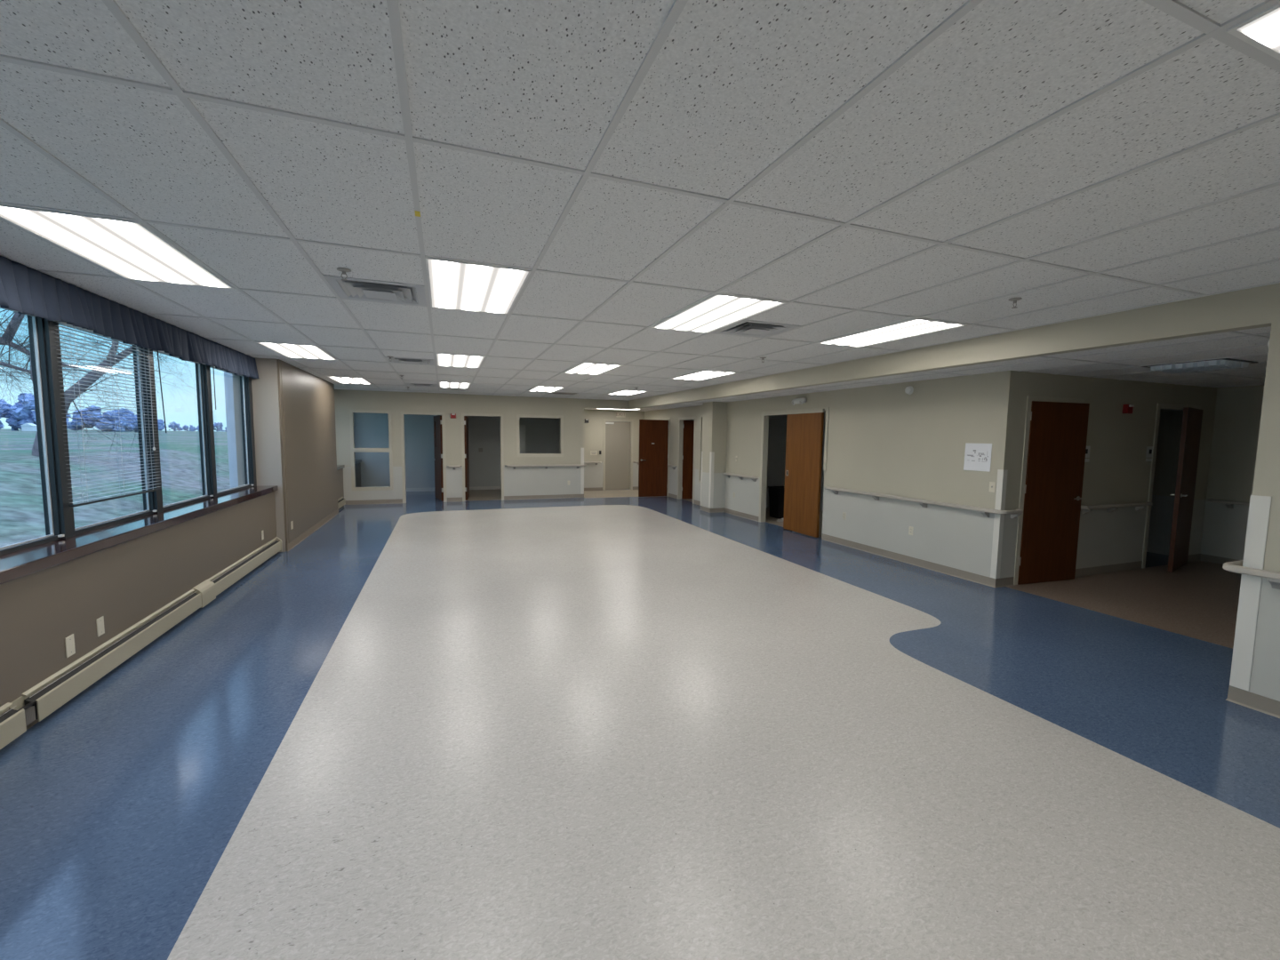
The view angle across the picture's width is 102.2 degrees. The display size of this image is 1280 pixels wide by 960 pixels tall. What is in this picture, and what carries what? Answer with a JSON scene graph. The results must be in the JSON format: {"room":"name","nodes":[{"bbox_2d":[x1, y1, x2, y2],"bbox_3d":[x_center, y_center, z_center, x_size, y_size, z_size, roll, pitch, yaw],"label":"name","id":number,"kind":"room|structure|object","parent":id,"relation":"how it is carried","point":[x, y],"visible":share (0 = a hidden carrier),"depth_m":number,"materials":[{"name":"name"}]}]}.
{"room":"hospital interior","nodes":[
{"label":"hospital interior","id":0,"kind":"room"},
{"bbox_2d":[0,491,276,729],"bbox_3d":[-3.171,1.057,1.669,0.410,0.860,11.576,-1,5,-21],"label":"wall","id":1,"kind":"structure","parent":0,"point":[124,583],"depth_m":3.58,"materials":[{"name":"brown paint"}]},
{"bbox_2d":[0,702,26,749],"bbox_3d":[-2.893,1.373,1.622,0.063,0.186,2.440,-1,5,-21],"label":"baseboard heater","id":2,"kind":"object","parent":1,"relation":"attached to","point":[12,727],"visible":1,"depth_m":2.69,"materials":[{"name":"beige metal"}]},
{"bbox_2d":[8,696,36,726],"bbox_3d":[-3.335,1.276,2.771,0.051,0.175,0.190,-1,5,-21],"label":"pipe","id":3,"kind":"object","parent":2,"relation":"attached to","point":[29,711],"visible":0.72,"depth_m":2.81,"materials":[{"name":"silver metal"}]},
{"bbox_2d":[64,633,75,657],"bbox_3d":[-3.525,1.026,3.197,0.007,0.125,0.075,-1,5,-21],"label":"outlet plate","id":4,"kind":"object","parent":1,"relation":"attached to","point":[69,641],"visible":1,"depth_m":3.19,"materials":[{"name":"beige plastic"}]},
{"bbox_2d":[96,616,104,636],"bbox_3d":[-3.633,0.986,3.480,0.007,0.120,0.070,-1,5,-21],"label":"outlet plate","id":5,"kind":"object","parent":1,"relation":"attached to","point":[100,630],"visible":1,"depth_m":3.48,"materials":[{"name":"beige plastic"}]},
{"bbox_2d":[21,588,201,721],"bbox_3d":[-3.741,1.173,3.856,0.063,0.186,2.165,-1,5,-21],"label":"baseboard heater","id":6,"kind":"object","parent":1,"relation":"attached to","point":[55,691],"visible":0.92,"depth_m":3.44,"materials":[{"name":"beige metal"}]},
{"bbox_2d":[0,485,278,583],"bbox_3d":[-3.122,0.592,1.643,0.400,0.068,11.571,-1,5,-21],"label":"trim","id":7,"kind":"structure","parent":1,"relation":"on","point":[19,564],"depth_m":3.62,"materials":[{"name":"brown wood"}]},
{"bbox_2d":[208,536,282,595],"bbox_3d":[-4.553,0.986,6.005,0.069,0.199,2.435,-1,5,-21],"label":"baseboard heater","id":8,"kind":"object","parent":1,"relation":"attached to","point":[234,572],"visible":0.94,"depth_m":5.87,"materials":[{"name":"beige metal"}]},
{"bbox_2d":[192,579,215,607],"bbox_3d":[-4.138,1.077,4.912,0.069,0.190,0.300,-1,5,-21],"label":"cover","id":9,"kind":"object","parent":8,"relation":"attached to","point":[207,588],"visible":0.88,"depth_m":4.90,"materials":[{"name":"beige metal"}]},
{"bbox_2d":[232,357,338,551],"bbox_3d":[-5.819,-0.471,8.765,0.524,2.646,3.774,-1,5,-21],"label":"wall","id":10,"kind":"structure","parent":0,"point":[308,416],"depth_m":7.57,"materials":[{"name":"brown paint"}]},
{"bbox_2d":[280,361,289,543],"bbox_3d":[-4.942,-0.378,7.195,0.005,2.546,0.012,-1,5,-21],"label":"trim","id":11,"kind":"structure","parent":10,"relation":"attached to","point":[281,362],"depth_m":7.19,"materials":[{"name":"brown paint"}]},
{"bbox_2d":[287,508,338,551],"bbox_3d":[-5.585,0.793,8.967,0.012,0.100,3.774,-1,5,-21],"label":"baseboard","id":12,"kind":"structure","parent":10,"relation":"attached to","point":[310,531],"depth_m":8.46,"materials":[{"name":"brown plastic"}]},
{"bbox_2d":[0,0,1279,400],"bbox_3d":[-0.677,-1.425,5.145,7.079,0.007,16.703,-1,5,-21],"label":"grid","id":13,"kind":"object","parent":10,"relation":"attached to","point":[1211,28],"depth_m":2.05,"materials":[{"name":"white metal"}]},
{"bbox_2d":[336,462,360,498],"bbox_3d":[-7.585,0.021,13.304,0.410,0.860,5.850,-1,5,-21],"label":"wall","id":14,"kind":"structure","parent":0,"point":[340,473],"depth_m":11.83,"materials":[{"name":"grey paint"}]},
{"bbox_2d":[353,412,559,487],"bbox_3d":[-5.352,-0.914,15.328,6.050,2.439,0.100,-1,5,-21],"label":"wall","id":15,"kind":"structure","parent":0,"point":[371,430],"depth_m":14.98,"materials":[{"name":"grey paint"}]},
{"bbox_2d":[406,486,500,491],"bbox_3d":[-5.179,0.253,15.438,5.590,0.100,0.012,-1,5,-21],"label":"baseboard","id":16,"kind":"structure","parent":15,"relation":"attached to","point":[472,487],"depth_m":15.49,"materials":[{"name":"white plastic"}]},
{"bbox_2d":[334,389,583,501],"bbox_3d":[-4.378,-0.794,12.825,6.100,2.646,0.120,-1,5,-21],"label":"wall","id":17,"kind":"structure","parent":0,"point":[521,481],"depth_m":12.79,"materials":[{"name":"beige paint"}]},
{"bbox_2d":[349,408,393,490],"bbox_3d":[-6.277,-0.695,12.106,0.875,1.880,0.134,-1,5,-21],"label":"window","id":18,"kind":"structure","parent":17,"relation":"in","point":[353,450],"depth_m":12.03,"materials":[{"name":"beige paint"}]},
{"bbox_2d":[400,411,446,503],"bbox_3d":[-5.380,-0.583,12.913,0.980,2.185,0.981,-1,5,-21],"label":"door frame","id":19,"kind":"structure","parent":17,"relation":"in","point":[439,431],"depth_m":12.68,"materials":[{"name":"beige paint"}]},
{"bbox_2d":[461,412,503,501],"bbox_3d":[-4.105,-0.608,13.400,1.000,2.185,0.992,-1,5,-21],"label":"door","id":20,"kind":"structure","parent":17,"relation":"in","point":[464,419],"depth_m":12.98,"materials":[{"name":"beige paint"}]},
{"bbox_2d":[344,486,638,504],"bbox_3d":[-3.356,0.389,14.104,8.014,0.100,1.609,-1,5,-21],"label":"baseboard","id":21,"kind":"structure","parent":17,"relation":"attached to","point":[557,496],"depth_m":13.30,"materials":[{"name":"beige plastic"}]},
{"bbox_2d":[516,414,563,456],"bbox_3d":[-2.603,-1.146,13.459,1.220,1.085,0.134,-1,5,-21],"label":"window","id":22,"kind":"structure","parent":17,"relation":"in","point":[561,417],"depth_m":13.41,"materials":[{"name":"beige paint"}]},
{"bbox_2d":[504,464,587,469],"bbox_3d":[-2.498,-0.362,13.696,2.164,0.107,0.522,-1,5,-21],"label":"handrail","id":23,"kind":"object","parent":17,"relation":"attached to","point":[514,466],"visible":0.91,"depth_m":13.44,"materials":[{"name":"beige plastic"}]},
{"bbox_2d":[580,448,583,494],"bbox_3d":[-1.563,-0.249,13.920,0.090,1.242,0.090,-1,5,-21],"label":"guard","id":24,"kind":"object","parent":17,"relation":"attached to","point":[581,449],"visible":1,"depth_m":13.88,"materials":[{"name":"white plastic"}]},
{"bbox_2d":[584,399,628,409],"bbox_3d":[-0.925,-2.087,14.020,1.249,0.302,0.120,-1,5,-21],"label":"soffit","id":25,"kind":"structure","parent":17,"relation":"attached to","point":[596,404],"depth_m":13.96,"materials":[{"name":"beige paint"}]},
{"bbox_2d":[584,409,644,487],"bbox_3d":[-0.995,-0.899,15.813,2.544,2.439,0.120,-1,5,-21],"label":"wall","id":26,"kind":"structure","parent":0,"point":[594,429],"depth_m":15.64,"materials":[{"name":"beige paint"}]},
{"bbox_2d":[602,418,633,490],"bbox_3d":[-0.688,-0.774,15.935,0.962,2.179,0.134,-1,5,-21],"label":"door","id":27,"kind":"structure","parent":26,"relation":"in","point":[618,434],"depth_m":15.95,"materials":[{"name":"beige paint"}]},
{"bbox_2d":[0,489,1279,959],"bbox_3d":[0.963,1.049,8.401,12.900,0.151,21.600,-1,5,-21],"label":"floor","id":28,"kind":"structure","parent":0,"point":[607,724],"depth_m":2.65,"materials":[{"name":"laminate"}]},
{"bbox_2d":[519,424,525,453],"bbox_3d":[-3.707,-0.670,15.585,0.440,1.950,0.525,-1,5,-21],"label":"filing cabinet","id":29,"kind":"object","parent":28,"relation":"on","point":[522,428],"visible":0.18,"depth_m":15.35,"materials":[{"name":"grey metal"}]},
{"bbox_2d":[768,486,784,519],"bbox_3d":[2.976,0.467,10.883,0.410,0.645,0.410,-1,5,-21],"label":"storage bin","id":30,"kind":"object","parent":28,"relation":"on","point":[776,493],"visible":0.66,"depth_m":10.75,"materials":[{"name":"black plastic"}]},
{"bbox_2d":[0,0,1279,399],"bbox_3d":[-0.803,-1.455,5.095,7.349,0.060,16.703,-1,5,-21],"label":"ceiling","id":31,"kind":"structure","parent":0,"point":[733,85],"depth_m":1.85,"materials":[{"name":"tile"}]},
{"bbox_2d":[0,204,234,288],"bbox_3d":[-2.841,-1.260,2.886,0.584,0.009,1.193,-1,5,-21],"label":"recessed light","id":32,"kind":"object","parent":31,"relation":"in","point":[126,249],"visible":1,"depth_m":2.74,"materials":[{"name":"white plastic"}]},
{"bbox_2d":[255,341,336,359],"bbox_3d":[-4.134,-1.564,6.294,0.584,0.009,1.193,-1,5,-21],"label":"recessed light","id":33,"kind":"object","parent":31,"relation":"in","point":[287,350],"visible":1,"depth_m":6.22,"materials":[{"name":"white"}]},
{"bbox_2d":[336,267,351,280],"bbox_3d":[-1.786,-1.240,3.119,0.076,0.061,0.076,-1,5,-21],"label":"sprinkler head","id":34,"kind":"object","parent":31,"relation":"attached to","point":[343,270],"visible":1,"depth_m":3.11},
{"bbox_2d":[328,376,371,383],"bbox_3d":[-5.427,-1.867,9.702,0.584,0.009,1.193,-1,5,-21],"label":"recessed light","id":35,"kind":"object","parent":31,"relation":"in","point":[340,380],"visible":0.92,"depth_m":9.62,"materials":[{"name":"white"}]},
{"bbox_2d":[322,274,426,305],"bbox_3d":[-1.808,-1.383,3.594,0.584,0.189,0.584,-1,5,-21],"label":"ceiling vent","id":36,"kind":"object","parent":31,"relation":"in","point":[360,289],"visible":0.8,"depth_m":3.55,"materials":[{"name":"grey metal"}]},
{"bbox_2d":[384,356,434,365],"bbox_3d":[-3.101,-1.686,7.002,0.584,0.189,0.584,-1,5,-21],"label":"ceiling vent","id":37,"kind":"object","parent":31,"relation":"in","point":[399,360],"visible":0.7,"depth_m":6.95,"materials":[{"name":"grey metal"}]},
{"bbox_2d":[405,383,437,386],"bbox_3d":[-4.394,-1.990,10.410,0.584,0.189,0.584,-1,5,-21],"label":"ceiling vent","id":38,"kind":"object","parent":31,"relation":"in","point":[407,384],"visible":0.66,"depth_m":10.33,"materials":[{"name":"grey metal"}]},
{"bbox_2d":[438,381,471,388],"bbox_3d":[-3.717,-1.900,10.348,0.584,0.009,1.193,-1,5,-21],"label":"recessed light","id":39,"kind":"object","parent":31,"relation":"in","point":[459,385],"visible":0.99,"depth_m":10.34,"materials":[{"name":"white"}]},
{"bbox_2d":[435,352,485,367],"bbox_3d":[-2.424,-1.596,6.940,0.584,0.009,1.193,-1,5,-21],"label":"recessed light","id":40,"kind":"object","parent":31,"relation":"in","point":[442,359],"visible":1,"depth_m":6.87,"materials":[{"name":"white"}]},
{"bbox_2d":[425,257,531,314],"bbox_3d":[-1.131,-1.292,3.532,0.584,0.009,1.193,-1,5,-21],"label":"recessed light","id":41,"kind":"object","parent":31,"relation":"in","point":[452,284],"visible":1,"depth_m":3.39,"materials":[{"name":"white"}]},
{"bbox_2d":[528,385,564,391],"bbox_3d":[-2.006,-1.932,10.994,0.584,0.009,1.193,-1,5,-21],"label":"recessed light","id":42,"kind":"object","parent":31,"relation":"in","point":[536,388],"visible":0.99,"depth_m":10.93,"materials":[{"name":"white"}]},
{"bbox_2d":[564,362,623,375],"bbox_3d":[-0.713,-1.629,7.586,0.584,0.009,1.193,-1,5,-21],"label":"recessed light","id":43,"kind":"object","parent":31,"relation":"in","point":[583,368],"visible":1,"depth_m":7.52,"materials":[{"name":"white"}]},
{"bbox_2d":[607,390,648,395],"bbox_3d":[-0.296,-1.965,11.640,0.584,0.009,1.193,-1,5,-21],"label":"recessed light","id":44,"kind":"object","parent":31,"relation":"in","point":[622,392],"visible":0.94,"depth_m":11.55,"materials":[{"name":"white"}]},
{"bbox_2d":[672,370,738,380],"bbox_3d":[0.997,-1.661,8.232,0.584,0.009,1.193,-1,5,-21],"label":"recessed light","id":45,"kind":"object","parent":31,"relation":"in","point":[702,375],"visible":1,"depth_m":8.18,"materials":[{"name":"white"}]},
{"bbox_2d":[650,293,787,333],"bbox_3d":[0.580,-1.325,4.178,0.584,0.009,1.193,-1,5,-21],"label":"recessed light","id":46,"kind":"object","parent":31,"relation":"in","point":[717,311],"visible":1,"depth_m":4.07,"materials":[{"name":"white"}]},
{"bbox_2d":[712,320,802,337],"bbox_3d":[1.043,-1.437,4.671,0.584,0.189,0.584,-1,5,-21],"label":"ceiling vent","id":47,"kind":"object","parent":31,"relation":"in","point":[751,328],"visible":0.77,"depth_m":4.64,"materials":[{"name":"grey metal"}]},
{"bbox_2d":[816,318,967,347],"bbox_3d":[2.290,-1.357,4.824,0.584,0.009,1.193,-1,5,-21],"label":"recessed light","id":48,"kind":"object","parent":31,"relation":"in","point":[914,327],"visible":1,"depth_m":4.73,"materials":[{"name":"white"}]},
{"bbox_2d":[1226,2,1279,60],"bbox_3d":[1.873,-1.022,0.770,0.584,0.009,1.193,-1,5,-21],"label":"recessed light","id":49,"kind":"object","parent":31,"relation":"in","point":[1261,30],"visible":1,"depth_m":1.22,"materials":[{"name":"white"}]},
{"bbox_2d":[701,401,727,508],"bbox_3d":[1.655,-0.512,11.620,0.364,2.439,0.470,-1,5,-21],"label":"wall","id":50,"kind":"structure","parent":0,"point":[714,413],"depth_m":11.44,"materials":[{"name":"beige paint"}]},
{"bbox_2d":[708,451,714,508],"bbox_3d":[1.580,0.001,11.421,0.074,1.242,0.074,-1,5,-21],"label":"guard","id":51,"kind":"object","parent":50,"relation":"attached to","point":[712,453],"visible":1,"depth_m":11.40,"materials":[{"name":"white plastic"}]},
{"bbox_2d":[766,414,787,507],"bbox_3d":[2.915,-0.550,12.272,2.256,2.439,0.100,-1,5,-21],"label":"wall","id":52,"kind":"structure","parent":0,"point":[777,433],"depth_m":12.34,"materials":[{"name":"grey paint"}]},
{"bbox_2d":[819,411,825,510],"bbox_3d":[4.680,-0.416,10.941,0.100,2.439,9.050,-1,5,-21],"label":"door frame","id":53,"kind":"structure","parent":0,"point":[824,421],"depth_m":11.98,"materials":[{"name":"grey paint"}]},
{"bbox_2d":[644,370,1016,578],"bbox_3d":[2.119,-0.488,11.050,0.100,2.499,11.265,-1,5,-21],"label":"wall","id":54,"kind":"structure","parent":0,"point":[883,439],"depth_m":7.06,"materials":[{"name":"beige paint"}]},
{"bbox_2d":[677,416,695,503],"bbox_3d":[1.634,-0.539,13.521,0.965,2.175,0.980,-1,5,-21],"label":"door","id":55,"kind":"structure","parent":54,"relation":"in","point":[686,428],"depth_m":13.79,"materials":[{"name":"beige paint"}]},
{"bbox_2d":[698,415,702,482],"bbox_3d":[1.525,-0.750,12.516,0.058,1.640,0.250,-1,5,-21],"label":"window","id":56,"kind":"structure","parent":54,"relation":"in","point":[700,415],"depth_m":12.59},
{"bbox_2d":[723,472,758,481],"bbox_3d":[2.095,-0.066,10.881,0.101,0.107,1.312,-1,5,-21],"label":"handrail","id":57,"kind":"object","parent":54,"relation":"attached to","point":[727,475],"visible":1,"depth_m":10.79,"materials":[{"name":"beige plastic"}]},
{"bbox_2d":[758,407,829,537],"bbox_3d":[2.741,-0.173,9.342,0.158,2.175,1.880,-1,5,-21],"label":"door","id":58,"kind":"structure","parent":54,"relation":"in","point":[804,427],"depth_m":8.98,"materials":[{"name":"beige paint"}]},
{"bbox_2d":[791,397,806,405],"bbox_3d":[2.766,-1.368,8.998,0.118,0.116,0.310,-1,5,-21],"label":"emergency light","id":59,"kind":"object","parent":54,"relation":"attached to","point":[796,401],"visible":1,"depth_m":8.95,"materials":[{"name":"white plastic"}]},
{"bbox_2d":[824,486,1023,518],"bbox_3d":[3.662,0.268,7.143,0.380,0.107,2.948,-1,5,-21],"label":"handrail","id":60,"kind":"object","parent":54,"relation":"attached to","point":[985,512],"visible":1,"depth_m":6.50,"materials":[{"name":"beige plastic"}]},
{"bbox_2d":[629,331,1270,411],"bbox_3d":[4.889,-1.396,8.116,5.191,0.006,18.300,-1,5,-21],"label":"trim","id":61,"kind":"structure","parent":54,"relation":"attached to","point":[1244,334],"depth_m":5.29,"materials":[{"name":"white"}]},
{"bbox_2d":[668,493,1239,587],"bbox_3d":[3.782,0.925,8.820,12.207,0.100,3.848,5,7,44],"label":"baseboard","id":62,"kind":"structure","parent":54,"relation":"attached to","point":[986,580],"depth_m":6.86,"materials":[{"name":"beige plastic"}]},
{"bbox_2d":[963,443,991,471],"bbox_3d":[3.952,-0.268,6.050,0.011,0.322,0.322,-1,5,-21],"label":"paper notice","id":63,"kind":"object","parent":54,"relation":"attached to","point":[977,456],"visible":1,"depth_m":6.05,"materials":[{"name":"white"}]},
{"bbox_2d":[988,481,995,492],"bbox_3d":[4.014,0.081,5.893,0.016,0.115,0.070,-1,5,-21],"label":"light switch","id":64,"kind":"object","parent":54,"relation":"attached to","point":[992,484],"visible":1,"depth_m":5.89,"materials":[{"name":"beige plastic"}]},
{"bbox_2d":[990,469,1007,578],"bbox_3d":[4.073,0.501,5.865,0.066,1.242,0.066,-1,5,-21],"label":"guard","id":65,"kind":"object","parent":54,"relation":"attached to","point":[1002,474],"visible":1,"depth_m":5.85,"materials":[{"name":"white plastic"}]},
{"bbox_2d":[584,326,1271,411],"bbox_3d":[4.231,-1.421,7.918,6.560,0.060,18.400,-1,5,-21],"label":"ceiling","id":66,"kind":"structure","parent":0,"point":[1247,340],"depth_m":5.34,"materials":[{"name":"paint"}]},
{"bbox_2d":[1141,358,1257,374],"bbox_3d":[5.449,-1.106,5.049,0.600,0.054,0.600,-1,5,-21],"label":"ceiling light","id":67,"kind":"object","parent":66,"relation":"attached to","point":[1222,364],"visible":1,"depth_m":4.94,"materials":[{"name":"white plastic"}]},
{"bbox_2d":[1001,370,1217,577],"bbox_3d":[6.064,-0.062,6.593,4.116,2.499,0.100,-1,5,-21],"label":"wall","id":68,"kind":"structure","parent":0,"point":[1117,471],"depth_m":6.50,"materials":[{"name":"beige paint"}]},
{"bbox_2d":[1013,395,1089,584],"bbox_3d":[4.814,0.129,6.069,1.000,2.175,0.229,-1,5,-21],"label":"door","id":69,"kind":"structure","parent":68,"relation":"in","point":[1055,435],"depth_m":6.02,"materials":[{"name":"brown wood"}]},
{"bbox_2d":[1084,446,1090,462],"bbox_3d":[5.406,-0.317,6.264,0.150,0.195,0.005,-1,5,-21],"label":"room sign","id":70,"kind":"object","parent":68,"relation":"attached to","point":[1088,448],"visible":0.56,"depth_m":6.27,"materials":[{"name":"white plastic"}]},
{"bbox_2d":[1080,501,1152,513],"bbox_3d":[6.005,0.352,6.510,1.449,0.107,0.098,-1,5,-21],"label":"handrail","id":71,"kind":"object","parent":68,"relation":"attached to","point":[1111,508],"visible":0.92,"depth_m":6.45,"materials":[{"name":"beige plastic"}]},
{"bbox_2d":[1122,404,1134,413],"bbox_3d":[6.093,-0.886,6.441,0.116,0.112,0.068,-1,5,-21],"label":"fire alarm strobe","id":72,"kind":"object","parent":68,"relation":"attached to","point":[1126,408],"visible":1,"depth_m":6.42,"materials":[{"name":"red plastic"}]},
{"bbox_2d":[1145,446,1153,461],"bbox_3d":[6.645,-0.340,6.732,0.150,0.195,0.005,-1,5,-21],"label":"room sign","id":73,"kind":"object","parent":68,"relation":"attached to","point":[1149,449],"visible":1,"depth_m":6.72,"materials":[{"name":"white plastic"}]},
{"bbox_2d":[1141,403,1203,572],"bbox_3d":[7.199,0.091,6.873,1.010,2.175,0.412,-1,5,-21],"label":"door","id":74,"kind":"structure","parent":68,"relation":"in","point":[1192,418],"depth_m":6.76,"materials":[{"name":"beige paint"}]},
{"bbox_2d":[1146,384,1263,559],"bbox_3d":[9.054,0.167,4.684,0.120,2.439,8.700,-1,5,-21],"label":"wall","id":75,"kind":"structure","parent":0,"point":[1238,409],"depth_m":7.15,"materials":[{"name":"beige paint"}]},
{"bbox_2d":[1206,498,1249,508],"bbox_3d":[8.342,0.400,6.296,0.101,0.107,2.116,-1,5,-21],"label":"handrail","id":76,"kind":"object","parent":75,"relation":"attached to","point":[1229,504],"visible":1,"depth_m":7.04,"materials":[{"name":"beige plastic"}]},
{"bbox_2d":[1231,321,1279,701],"bbox_3d":[4.764,0.438,1.020,0.120,2.404,4.860,-1,5,-21],"label":"wall","id":77,"kind":"structure","parent":0,"point":[1265,674],"depth_m":3.18,"materials":[{"name":"beige paint"}]},
{"bbox_2d":[628,282,1279,409],"bbox_3d":[2.667,-1.406,6.480,0.120,0.302,16.823,-1,5,-21],"label":"beam","id":78,"kind":"structure","parent":77,"relation":"attached to","point":[1256,307],"depth_m":4.32,"materials":[{"name":"beige paint"}]},
{"bbox_2d":[1229,495,1271,691],"bbox_3d":[3.893,0.717,3.281,0.086,1.242,0.086,-1,5,-21],"label":"guard","id":79,"kind":"object","parent":77,"relation":"attached to","point":[1260,506],"visible":0.93,"depth_m":3.26,"materials":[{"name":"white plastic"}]},
{"bbox_2d":[1222,560,1279,589],"bbox_3d":[4.627,0.699,2.181,0.854,0.107,2.824,-1,5,-21],"label":"handrail","id":80,"kind":"object","parent":77,"relation":"attached to","point":[1236,566],"visible":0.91,"depth_m":3.19,"materials":[{"name":"beige plastic"}]},
{"bbox_2d":[1225,685,1279,718],"bbox_3d":[7.170,1.540,2.037,5.323,0.100,4.872,-1,5,-21],"label":"baseboard","id":81,"kind":"structure","parent":77,"relation":"attached to","point":[1268,706],"depth_m":3.25,"materials":[{"name":"beige plastic"}]},
{"bbox_3d":[-3.233,-0.260,1.528,0.240,1.786,11.576,-1,5,-21],"label":"wall","id":82,"kind":"structure","parent":0,"visible":0},
{"bbox_2d":[0,308,64,555],"bbox_3d":[-3.693,-0.301,2.876,0.075,1.490,1.120,-1,5,-21],"label":"window","id":83,"kind":"structure","parent":82,"relation":"in","point":[37,332],"depth_m":3.37,"materials":[{"name":"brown metal"}]},
{"bbox_2d":[0,256,156,349],"bbox_3d":[-3.677,-1.137,3.120,0.086,0.304,2.827,-1,5,-21],"label":"valance","id":84,"kind":"object","parent":82,"relation":"attached to","point":[26,290],"visible":1,"depth_m":3.42,"materials":[{"name":"blue fabric"}]},
{"bbox_2d":[58,322,157,535],"bbox_3d":[-4.120,-0.401,4.003,0.075,1.490,1.100,-1,5,-21],"label":"window","id":85,"kind":"structure","parent":82,"relation":"in","point":[148,496],"depth_m":4.48,"materials":[{"name":"brown metal"}]},
{"bbox_2d":[53,320,161,507],"bbox_3d":[-4.053,-0.494,4.010,0.052,1.265,1.180,-1,5,-21],"label":"window blind","id":86,"kind":"object","parent":85,"relation":"attached to","point":[63,323],"visible":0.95,"depth_m":3.88,"materials":[{"name":"white metal"}]},
{"bbox_2d":[0,307,256,538],"bbox_3d":[-3.530,-0.279,2.312,0.240,1.545,9.903,-1,5,-21],"label":"window blinds","id":87,"kind":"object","parent":82,"relation":"attached to","point":[60,432],"depth_m":3.52,"materials":[{"name":"brown metal"}]},
{"bbox_2d":[156,350,205,432],"bbox_3d":[-4.487,-0.848,5.112,0.032,0.765,1.080,-1,5,-21],"label":"blind wand","id":88,"kind":"object","parent":82,"relation":"hanging from","point":[156,350],"visible":0.38,"depth_m":4.66,"materials":[{"name":"clear plastic"}]},
{"bbox_2d":[152,350,213,510],"bbox_3d":[-4.545,-0.501,5.122,0.075,1.490,1.100,-1,5,-21],"label":"window","id":89,"kind":"structure","parent":82,"relation":"in","point":[200,366],"depth_m":5.60,"materials":[{"name":"brown metal"}]},
{"bbox_2d":[150,316,259,378],"bbox_3d":[-4.646,-1.365,5.674,0.085,0.304,2.615,-1,5,-21],"label":"valance","id":90,"kind":"object","parent":82,"relation":"attached to","point":[174,340],"visible":1,"depth_m":5.26,"materials":[{"name":"blue fabric"}]},
{"bbox_2d":[209,365,253,495],"bbox_3d":[-4.986,-0.605,6.286,0.075,1.490,1.200,-1,5,-21],"label":"window","id":91,"kind":"structure","parent":82,"relation":"in","point":[244,380],"depth_m":6.82,"materials":[{"name":"brown metal"}]},
{"bbox_3d":[1.421,-0.818,15.224,1.556,2.439,1.300,-1,5,-21],"label":"wall","id":92,"kind":"structure","parent":0,"visible":0},
{"bbox_2d":[638,417,669,496],"bbox_3d":[0.276,-0.660,14.681,0.979,2.185,1.018,-1,5,-21],"label":"door","id":93,"kind":"structure","parent":92,"relation":"in","point":[653,462],"depth_m":14.25,"materials":[{"name":"brown wood"}]},
{"label":"outside","id":94,"kind":"structure","parent":0,"visible":0},
{"bbox_2d":[0,428,230,547],"bbox_3d":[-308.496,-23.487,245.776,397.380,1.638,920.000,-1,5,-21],"label":"lawn","id":95,"kind":"structure","parent":94,"point":[21,505],"depth_m":12.73,"materials":[{"name":"plant"}]},
{"bbox_2d":[21,423,37,431],"bbox_3d":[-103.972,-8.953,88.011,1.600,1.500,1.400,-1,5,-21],"label":"house","id":96,"kind":"structure","parent":95,"relation":"on","point":[30,427],"depth_m":87.53,"materials":[{"name":"white"}]},
{"bbox_2d":[0,392,71,431],"bbox_3d":[-110.678,-11.973,91.276,13.976,6.986,13.558,-1,5,-21],"label":"tree","id":97,"kind":"object","parent":95,"relation":"on","point":[24,416],"visible":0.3,"depth_m":89.73,"materials":[{"name":"plant"}]},
{"bbox_2d":[0,308,125,434],"bbox_3d":[-25.654,-4.109,18.613,8.900,11.138,1.737,-1,5,-21],"label":"bare tree","id":98,"kind":"object","parent":95,"relation":"on","point":[9,334],"visible":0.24,"depth_m":18.76,"materials":[{"name":"grey plant"}]},
{"bbox_2d":[68,405,137,431],"bbox_3d":[-111.118,-12.619,107.219,9.378,5.609,10.643,-1,5,-21],"label":"tree","id":99,"kind":"object","parent":95,"relation":"on","point":[130,420],"visible":0.56,"depth_m":104.62,"materials":[{"name":"plant"}]},
{"bbox_2d":[0,310,221,465],"bbox_3d":[-13.695,-3.555,14.158,9.944,7.656,5.682,-3,6,-36],"label":"bare tree","id":100,"kind":"object","parent":95,"relation":"on","point":[35,450],"visible":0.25,"depth_m":13.57,"materials":[{"name":"grey plant"}]},
{"bbox_2d":[119,408,164,431],"bbox_3d":[-115.633,-13.498,118.151,9.795,5.615,9.825,-1,5,-21],"label":"tree","id":101,"kind":"object","parent":95,"relation":"on","point":[159,421],"visible":0.12,"depth_m":115.97,"materials":[{"name":"plant"}]},
{"bbox_2d":[168,421,183,431],"bbox_3d":[-286.031,-33.035,317.967,6.756,6.035,7.043,-1,5,-21],"label":"tree","id":102,"kind":"object","parent":95,"relation":"on","point":[173,426],"visible":1,"depth_m":317.18,"materials":[{"name":"plant"}]},
{"bbox_2d":[213,422,224,431],"bbox_3d":[-266.189,-33.469,325.755,7.018,6.046,5.964,-1,5,-21],"label":"tree","id":103,"kind":"object","parent":95,"relation":"on","point":[215,425],"visible":0.86,"depth_m":325.10,"materials":[{"name":"plant"}]},
{"bbox_2d":[224,371,238,487],"bbox_3d":[-7.309,-0.692,9.637,0.600,3.600,0.600,-1,5,-21],"label":"column","id":104,"kind":"structure","parent":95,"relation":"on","point":[228,377],"depth_m":9.34,"materials":[{"name":"concrete"}]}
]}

